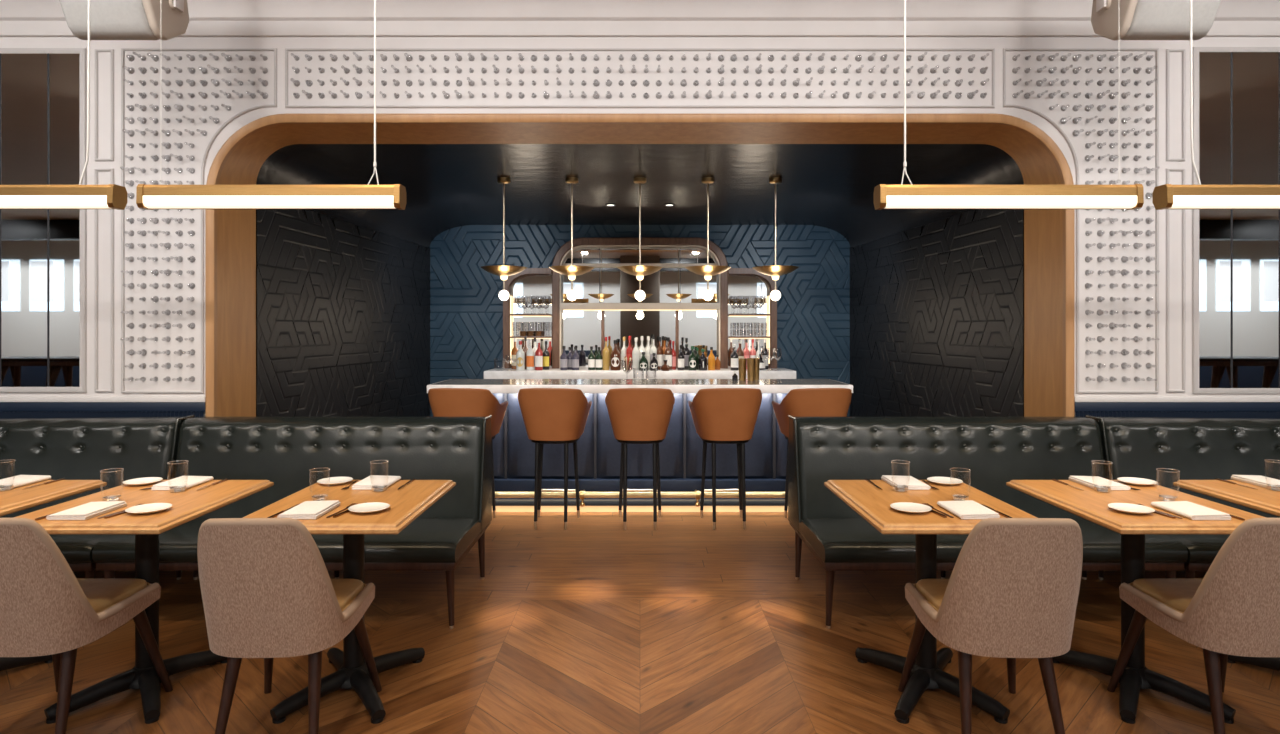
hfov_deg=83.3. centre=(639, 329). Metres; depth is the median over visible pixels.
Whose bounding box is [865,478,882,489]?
table knife
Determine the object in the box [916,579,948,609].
seat cushion
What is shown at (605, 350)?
bottle
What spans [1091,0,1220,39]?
ceiling speaker
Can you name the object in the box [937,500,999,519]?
napkin
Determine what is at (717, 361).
bottle
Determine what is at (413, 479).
table knife
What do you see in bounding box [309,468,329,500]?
water glass
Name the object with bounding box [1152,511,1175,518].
table knife
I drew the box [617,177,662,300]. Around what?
pendant lamp
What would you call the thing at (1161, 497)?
water glass
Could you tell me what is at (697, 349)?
bottle
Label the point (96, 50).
trim
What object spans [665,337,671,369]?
bottle
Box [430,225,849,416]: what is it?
wall
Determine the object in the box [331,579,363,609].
seat cushion
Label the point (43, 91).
wall mirror
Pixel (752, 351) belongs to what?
bottle
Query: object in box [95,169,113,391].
trim
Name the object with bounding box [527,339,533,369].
bottle
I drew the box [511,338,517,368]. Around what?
bottle
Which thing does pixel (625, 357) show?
glass
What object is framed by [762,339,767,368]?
bottle
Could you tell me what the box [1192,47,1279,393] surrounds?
wall mirror
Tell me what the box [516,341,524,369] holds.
bottle
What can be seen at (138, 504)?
fork
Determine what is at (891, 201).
diffuser
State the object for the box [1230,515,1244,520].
table knife
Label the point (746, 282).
shelf unit
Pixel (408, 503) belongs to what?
dining table
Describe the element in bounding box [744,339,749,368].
bottle
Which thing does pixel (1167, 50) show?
trim
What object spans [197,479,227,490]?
table knife
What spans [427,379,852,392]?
countertop
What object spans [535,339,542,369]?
bottle
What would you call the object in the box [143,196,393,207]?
diffuser
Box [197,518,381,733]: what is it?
dining chair
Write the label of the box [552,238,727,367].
mirror
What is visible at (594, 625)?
floor
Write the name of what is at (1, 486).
water glass
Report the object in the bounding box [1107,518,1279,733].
dining chair
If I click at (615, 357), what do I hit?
bottle
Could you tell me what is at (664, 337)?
bottle
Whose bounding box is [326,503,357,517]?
fork
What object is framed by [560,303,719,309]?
shelf
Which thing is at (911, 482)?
napkin
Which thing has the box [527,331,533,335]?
tumbler
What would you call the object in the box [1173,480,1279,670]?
dining table
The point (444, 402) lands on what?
bar stool
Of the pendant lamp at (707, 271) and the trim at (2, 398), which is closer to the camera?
the trim at (2, 398)
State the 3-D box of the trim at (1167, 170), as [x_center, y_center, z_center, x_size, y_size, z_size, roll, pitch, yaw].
[3.237,-0.299,4.343,0.113,1.353,0.015,0,0,0]
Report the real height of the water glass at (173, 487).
0.122 m
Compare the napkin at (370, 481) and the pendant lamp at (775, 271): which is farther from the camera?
the pendant lamp at (775, 271)
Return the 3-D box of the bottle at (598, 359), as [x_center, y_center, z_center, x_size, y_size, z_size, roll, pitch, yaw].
[-0.430,0.299,7.549,0.077,0.241,0.078,0,0,0]
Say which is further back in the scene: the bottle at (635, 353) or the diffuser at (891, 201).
the bottle at (635, 353)
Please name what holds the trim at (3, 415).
attached to the wall at (1080, 142)
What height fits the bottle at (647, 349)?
0.350 m
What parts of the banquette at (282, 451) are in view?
leg, leg, seat, rail, backrest, leg, leg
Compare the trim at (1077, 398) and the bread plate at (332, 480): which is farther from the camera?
the trim at (1077, 398)
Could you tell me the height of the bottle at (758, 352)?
0.302 m
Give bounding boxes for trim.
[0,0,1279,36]
[0,396,204,401]
[0,402,204,411]
[0,412,203,418]
[95,49,113,160]
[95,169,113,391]
[121,48,276,392]
[217,124,1062,416]
[285,48,994,107]
[1003,48,1158,392]
[1075,396,1279,401]
[1075,402,1279,411]
[1075,412,1279,418]
[1166,49,1184,160]
[1166,169,1184,391]
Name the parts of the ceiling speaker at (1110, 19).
pivot knob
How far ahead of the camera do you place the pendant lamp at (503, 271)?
5.74 m
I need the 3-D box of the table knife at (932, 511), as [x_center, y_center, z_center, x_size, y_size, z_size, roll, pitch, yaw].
[1.071,0.665,2.664,0.013,0.006,0.219,0,0,-9]
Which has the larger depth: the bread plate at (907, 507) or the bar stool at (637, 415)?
the bar stool at (637, 415)
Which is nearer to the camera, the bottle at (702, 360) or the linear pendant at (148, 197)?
the linear pendant at (148, 197)
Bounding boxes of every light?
[510,296,511,363]
[768,296,769,363]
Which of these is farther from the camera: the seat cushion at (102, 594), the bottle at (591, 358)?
the bottle at (591, 358)
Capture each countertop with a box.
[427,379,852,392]
[484,368,795,378]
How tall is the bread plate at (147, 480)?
0.015 m
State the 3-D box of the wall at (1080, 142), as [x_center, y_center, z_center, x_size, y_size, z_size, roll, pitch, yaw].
[0.000,-0.322,4.350,12.400,3.480,0.001,0,0,0]
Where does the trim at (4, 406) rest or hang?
attached to the wall at (1080, 142)
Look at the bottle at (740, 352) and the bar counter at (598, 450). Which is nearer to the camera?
the bar counter at (598, 450)
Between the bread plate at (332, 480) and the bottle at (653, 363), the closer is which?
the bread plate at (332, 480)
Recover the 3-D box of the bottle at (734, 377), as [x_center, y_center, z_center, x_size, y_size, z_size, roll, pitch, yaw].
[0.750,0.360,5.680,0.044,0.076,0.043,0,0,0]
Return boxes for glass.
[0,459,15,490]
[100,468,123,500]
[167,460,188,492]
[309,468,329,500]
[370,460,388,491]
[621,356,632,380]
[891,460,909,491]
[950,468,970,500]
[1091,460,1112,492]
[1156,468,1179,500]
[1264,459,1279,490]
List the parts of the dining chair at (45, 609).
leg, leg, seat, leg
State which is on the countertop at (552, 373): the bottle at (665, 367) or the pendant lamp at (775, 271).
the bottle at (665, 367)
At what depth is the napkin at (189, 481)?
3.07 m
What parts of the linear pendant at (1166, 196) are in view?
cord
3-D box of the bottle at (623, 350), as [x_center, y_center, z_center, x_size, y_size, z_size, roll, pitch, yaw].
[-0.171,0.247,7.660,0.067,0.344,0.067,0,0,0]
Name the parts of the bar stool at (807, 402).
leg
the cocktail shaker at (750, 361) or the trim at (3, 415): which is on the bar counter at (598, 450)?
the cocktail shaker at (750, 361)
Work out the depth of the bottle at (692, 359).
7.45 m
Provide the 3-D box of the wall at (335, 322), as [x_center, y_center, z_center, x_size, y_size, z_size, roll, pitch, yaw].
[-2.441,0.256,6.395,0.004,2.325,3.218,0,0,4]
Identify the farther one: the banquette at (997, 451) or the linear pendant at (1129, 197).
the banquette at (997, 451)
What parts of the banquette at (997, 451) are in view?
leg, leg, backrest, rail, seat, leg, leg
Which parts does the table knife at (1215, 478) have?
handle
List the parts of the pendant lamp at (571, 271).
rod, globe, dish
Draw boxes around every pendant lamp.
[481,177,526,300]
[549,177,594,300]
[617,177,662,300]
[685,177,730,300]
[753,177,798,300]
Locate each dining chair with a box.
[0,518,172,733]
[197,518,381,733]
[898,518,1082,733]
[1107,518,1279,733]
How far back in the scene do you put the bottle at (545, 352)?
7.59 m
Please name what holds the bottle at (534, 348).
on the countertop at (552, 373)
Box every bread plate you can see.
[122,477,162,485]
[125,503,171,513]
[317,477,352,484]
[348,502,389,513]
[890,502,931,513]
[927,477,962,484]
[1108,503,1154,513]
[1117,477,1157,485]
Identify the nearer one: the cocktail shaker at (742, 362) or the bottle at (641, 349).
the cocktail shaker at (742, 362)
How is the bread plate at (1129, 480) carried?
on the dining table at (1089, 504)
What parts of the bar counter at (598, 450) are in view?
panel, panel, rail, kick plate, panel, foot rail, panel, panel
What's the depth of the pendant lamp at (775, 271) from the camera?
5.73 m
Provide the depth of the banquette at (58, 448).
3.94 m
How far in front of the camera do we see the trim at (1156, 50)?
4.34 m
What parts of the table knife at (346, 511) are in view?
handle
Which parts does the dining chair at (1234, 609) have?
leg, seat, leg, leg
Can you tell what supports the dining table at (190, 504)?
on the floor
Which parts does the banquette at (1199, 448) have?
leg, backrest, leg, seat, rail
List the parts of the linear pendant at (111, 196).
cord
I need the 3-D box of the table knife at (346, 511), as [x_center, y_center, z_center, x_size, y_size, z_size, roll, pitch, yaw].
[-1.068,0.665,2.663,0.013,0.006,0.219,0,0,10]
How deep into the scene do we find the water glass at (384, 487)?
2.98 m
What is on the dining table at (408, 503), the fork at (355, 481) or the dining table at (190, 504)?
the fork at (355, 481)
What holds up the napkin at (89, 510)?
on the dining table at (190, 504)
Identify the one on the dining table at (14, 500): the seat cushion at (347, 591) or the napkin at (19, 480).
the napkin at (19, 480)
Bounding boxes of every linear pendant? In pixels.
[0,0,127,209]
[136,0,405,209]
[874,0,1143,209]
[1152,0,1279,209]
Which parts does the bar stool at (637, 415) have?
leg, leg, seat plate, leg, leg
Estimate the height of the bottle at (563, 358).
0.252 m
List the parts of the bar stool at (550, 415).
leg, leg, seat plate, leg, leg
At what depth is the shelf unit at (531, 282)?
7.97 m
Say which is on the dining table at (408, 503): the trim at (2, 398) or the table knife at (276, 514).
the table knife at (276, 514)
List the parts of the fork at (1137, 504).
handle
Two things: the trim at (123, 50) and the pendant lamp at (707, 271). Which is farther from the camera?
the pendant lamp at (707, 271)
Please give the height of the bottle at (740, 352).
0.314 m
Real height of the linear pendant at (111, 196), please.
1.576 m
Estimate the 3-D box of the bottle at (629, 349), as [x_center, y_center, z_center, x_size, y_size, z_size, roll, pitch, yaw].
[-0.111,0.241,7.619,0.070,0.356,0.071,0,0,0]
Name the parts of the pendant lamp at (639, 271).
rod, globe, dish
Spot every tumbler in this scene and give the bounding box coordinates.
[520,323,526,335]
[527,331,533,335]
[535,331,541,335]
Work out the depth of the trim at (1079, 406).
4.33 m
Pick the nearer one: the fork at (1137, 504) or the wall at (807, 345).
the fork at (1137, 504)
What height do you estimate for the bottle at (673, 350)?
0.303 m
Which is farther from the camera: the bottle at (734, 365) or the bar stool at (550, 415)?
the bottle at (734, 365)
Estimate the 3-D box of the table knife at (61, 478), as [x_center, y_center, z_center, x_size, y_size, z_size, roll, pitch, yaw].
[-2.576,0.665,3.107,0.013,0.006,0.219,0,0,1]
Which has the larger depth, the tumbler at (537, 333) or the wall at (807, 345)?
the wall at (807, 345)
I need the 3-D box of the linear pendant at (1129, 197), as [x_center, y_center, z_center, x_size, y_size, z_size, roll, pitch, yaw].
[1.450,-1.270,2.842,1.026,1.583,0.084,0,0,0]
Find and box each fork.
[97,504,142,518]
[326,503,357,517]
[341,480,357,489]
[922,480,938,489]
[922,503,953,517]
[1137,504,1182,518]
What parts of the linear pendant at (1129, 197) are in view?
cord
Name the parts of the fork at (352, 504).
handle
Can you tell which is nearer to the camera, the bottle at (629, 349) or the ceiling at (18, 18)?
the ceiling at (18, 18)
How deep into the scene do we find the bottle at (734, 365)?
7.45 m
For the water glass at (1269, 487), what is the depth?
3.00 m
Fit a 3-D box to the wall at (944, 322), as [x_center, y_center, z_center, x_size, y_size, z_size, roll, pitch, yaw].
[2.441,0.256,6.395,0.004,2.325,3.218,0,0,-4]
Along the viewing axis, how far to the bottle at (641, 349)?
7.54 m
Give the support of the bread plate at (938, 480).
on the dining table at (871, 503)
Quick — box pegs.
[126,53,1153,381]
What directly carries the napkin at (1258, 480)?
on the dining table at (1265, 500)
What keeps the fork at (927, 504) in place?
on the dining table at (871, 503)
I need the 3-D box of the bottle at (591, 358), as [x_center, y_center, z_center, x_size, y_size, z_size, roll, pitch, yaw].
[-0.509,0.296,7.549,0.075,0.246,0.077,0,0,0]
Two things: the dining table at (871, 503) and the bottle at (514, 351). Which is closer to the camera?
the dining table at (871, 503)
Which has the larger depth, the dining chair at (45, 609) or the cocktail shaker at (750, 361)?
the cocktail shaker at (750, 361)
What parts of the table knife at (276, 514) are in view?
handle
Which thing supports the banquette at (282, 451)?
on the floor
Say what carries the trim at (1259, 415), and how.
attached to the wall at (1080, 142)
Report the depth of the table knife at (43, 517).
2.54 m
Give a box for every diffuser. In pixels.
[0,195,108,207]
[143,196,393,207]
[886,196,1136,207]
[1171,195,1279,207]
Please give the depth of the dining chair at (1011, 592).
2.31 m
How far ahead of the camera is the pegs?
4.33 m
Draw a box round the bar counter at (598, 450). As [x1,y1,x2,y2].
[427,379,852,511]
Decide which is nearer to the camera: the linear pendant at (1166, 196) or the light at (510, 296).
the linear pendant at (1166, 196)
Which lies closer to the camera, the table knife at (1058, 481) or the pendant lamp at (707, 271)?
the table knife at (1058, 481)
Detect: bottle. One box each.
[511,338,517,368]
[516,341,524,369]
[522,337,527,368]
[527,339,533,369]
[533,338,536,368]
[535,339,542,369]
[543,341,548,369]
[560,346,567,369]
[567,347,571,369]
[572,346,578,369]
[588,346,594,369]
[595,347,602,369]
[603,337,608,369]
[610,340,620,369]
[621,337,625,368]
[626,336,632,369]
[632,338,639,369]
[639,336,645,358]
[639,352,647,370]
[645,336,649,369]
[650,335,656,360]
[650,353,657,370]
[657,337,662,369]
[661,360,669,370]
[662,336,665,363]
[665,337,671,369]
[672,341,675,369]
[678,345,683,369]
[683,338,689,369]
[688,346,696,370]
[696,348,699,369]
[699,349,706,370]
[708,347,714,369]
[715,355,719,369]
[730,344,738,369]
[732,371,737,380]
[737,340,743,357]
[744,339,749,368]
[750,339,755,357]
[756,341,761,357]
[759,354,764,369]
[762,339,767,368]
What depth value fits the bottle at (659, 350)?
7.55 m
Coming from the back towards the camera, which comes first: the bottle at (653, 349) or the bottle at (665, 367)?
the bottle at (653, 349)
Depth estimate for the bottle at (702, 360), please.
7.45 m
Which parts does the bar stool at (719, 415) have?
leg, leg, seat plate, leg, leg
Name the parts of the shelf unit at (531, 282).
shelf, shelf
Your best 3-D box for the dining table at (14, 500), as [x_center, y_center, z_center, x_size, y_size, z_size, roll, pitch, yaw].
[-2.700,1.043,2.845,0.610,0.750,0.770,0,0,0]
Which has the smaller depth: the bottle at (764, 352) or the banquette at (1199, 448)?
the banquette at (1199, 448)
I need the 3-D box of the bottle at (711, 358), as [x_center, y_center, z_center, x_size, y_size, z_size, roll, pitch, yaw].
[0.746,0.298,7.500,0.075,0.242,0.075,0,0,0]
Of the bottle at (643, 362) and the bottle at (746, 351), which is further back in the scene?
the bottle at (746, 351)
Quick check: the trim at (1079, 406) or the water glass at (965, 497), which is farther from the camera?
the trim at (1079, 406)
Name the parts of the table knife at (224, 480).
handle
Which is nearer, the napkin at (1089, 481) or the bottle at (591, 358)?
the napkin at (1089, 481)
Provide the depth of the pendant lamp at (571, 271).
5.74 m
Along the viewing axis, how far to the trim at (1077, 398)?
4.33 m
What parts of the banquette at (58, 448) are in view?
rail, seat, leg, backrest, leg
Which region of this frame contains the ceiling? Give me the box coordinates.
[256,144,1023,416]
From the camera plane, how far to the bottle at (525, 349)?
7.67 m
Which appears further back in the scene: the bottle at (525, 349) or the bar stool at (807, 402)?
the bottle at (525, 349)
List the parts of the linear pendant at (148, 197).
cord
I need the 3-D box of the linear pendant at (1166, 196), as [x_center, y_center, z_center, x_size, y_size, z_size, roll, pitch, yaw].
[2.598,-1.274,2.882,1.030,1.576,0.084,0,0,0]
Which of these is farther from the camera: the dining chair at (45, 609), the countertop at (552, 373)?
the countertop at (552, 373)
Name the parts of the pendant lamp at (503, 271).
rod, globe, dish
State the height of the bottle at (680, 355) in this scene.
0.263 m
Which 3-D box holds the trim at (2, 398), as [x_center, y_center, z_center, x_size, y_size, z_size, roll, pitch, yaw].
[-4.410,0.417,4.340,3.580,0.036,0.021,0,0,0]
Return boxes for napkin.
[0,475,50,488]
[46,501,126,519]
[151,476,213,489]
[277,500,340,519]
[352,475,400,489]
[881,475,930,489]
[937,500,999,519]
[1068,476,1130,489]
[1151,501,1230,519]
[1231,475,1279,488]
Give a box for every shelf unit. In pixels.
[503,268,551,367]
[728,268,776,367]
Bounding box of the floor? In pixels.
[0,512,1279,733]
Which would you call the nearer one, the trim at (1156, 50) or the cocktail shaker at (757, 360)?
the trim at (1156, 50)
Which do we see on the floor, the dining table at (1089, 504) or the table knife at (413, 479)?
the dining table at (1089, 504)
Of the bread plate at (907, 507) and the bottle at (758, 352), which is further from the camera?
the bottle at (758, 352)
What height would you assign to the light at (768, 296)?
0.745 m
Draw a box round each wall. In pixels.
[0,37,1279,416]
[257,209,430,416]
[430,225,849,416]
[849,209,1022,416]
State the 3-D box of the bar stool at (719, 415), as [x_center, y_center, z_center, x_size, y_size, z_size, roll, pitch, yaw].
[0.627,0.913,5.263,0.506,1.011,0.478,0,0,-3]
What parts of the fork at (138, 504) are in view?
handle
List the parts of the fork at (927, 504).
handle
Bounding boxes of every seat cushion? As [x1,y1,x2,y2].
[76,578,146,611]
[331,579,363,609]
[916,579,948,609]
[1133,578,1202,611]
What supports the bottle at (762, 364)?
on the countertop at (552, 373)
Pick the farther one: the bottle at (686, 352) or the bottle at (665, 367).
the bottle at (686, 352)
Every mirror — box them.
[0,48,86,391]
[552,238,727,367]
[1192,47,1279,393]
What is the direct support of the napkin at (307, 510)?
on the dining table at (408, 503)
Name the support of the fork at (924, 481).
on the dining table at (871, 503)
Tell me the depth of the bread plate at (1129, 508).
2.66 m
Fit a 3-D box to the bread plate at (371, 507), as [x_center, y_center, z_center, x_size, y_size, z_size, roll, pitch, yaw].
[-1.000,0.660,2.655,0.145,0.015,0.145,0,0,0]
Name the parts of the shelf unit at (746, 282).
shelf, shelf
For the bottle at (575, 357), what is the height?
0.247 m
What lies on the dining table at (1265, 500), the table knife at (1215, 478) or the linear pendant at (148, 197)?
the table knife at (1215, 478)
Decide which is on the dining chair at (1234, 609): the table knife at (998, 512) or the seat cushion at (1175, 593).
the seat cushion at (1175, 593)
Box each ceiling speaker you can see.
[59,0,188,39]
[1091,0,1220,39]
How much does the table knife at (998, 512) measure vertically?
0.006 m
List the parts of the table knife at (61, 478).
handle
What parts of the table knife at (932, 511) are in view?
handle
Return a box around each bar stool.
[428,388,507,517]
[518,388,591,529]
[605,388,674,529]
[688,388,761,529]
[772,388,851,517]
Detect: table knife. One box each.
[22,478,64,489]
[35,513,53,520]
[104,511,127,518]
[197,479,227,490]
[267,504,298,517]
[333,502,366,517]
[397,478,414,489]
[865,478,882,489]
[913,502,946,517]
[981,504,1011,517]
[1052,479,1083,490]
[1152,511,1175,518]
[1215,478,1257,489]
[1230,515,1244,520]
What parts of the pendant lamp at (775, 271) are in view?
rod, globe, dish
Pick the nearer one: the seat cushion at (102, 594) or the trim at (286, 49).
the seat cushion at (102, 594)
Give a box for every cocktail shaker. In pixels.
[738,358,746,380]
[747,358,754,380]
[755,358,759,379]
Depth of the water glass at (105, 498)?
2.81 m
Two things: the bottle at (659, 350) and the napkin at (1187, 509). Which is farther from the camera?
the bottle at (659, 350)
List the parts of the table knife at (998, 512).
handle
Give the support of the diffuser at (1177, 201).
attached to the linear pendant at (1166, 196)
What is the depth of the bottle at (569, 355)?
7.56 m
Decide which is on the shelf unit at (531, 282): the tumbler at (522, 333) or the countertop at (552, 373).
the tumbler at (522, 333)
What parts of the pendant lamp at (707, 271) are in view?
rod, globe, dish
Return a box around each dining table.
[0,480,106,670]
[14,480,273,723]
[243,480,455,723]
[824,480,1036,723]
[1006,480,1265,723]
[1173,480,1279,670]
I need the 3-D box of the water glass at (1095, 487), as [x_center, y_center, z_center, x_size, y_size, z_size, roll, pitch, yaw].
[1.912,0.607,2.975,0.076,0.122,0.076,0,0,0]
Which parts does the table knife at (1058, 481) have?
handle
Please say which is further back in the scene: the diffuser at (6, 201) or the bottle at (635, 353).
the bottle at (635, 353)
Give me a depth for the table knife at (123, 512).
2.58 m
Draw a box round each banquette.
[0,415,194,579]
[92,415,491,628]
[788,415,1187,628]
[1085,415,1279,579]

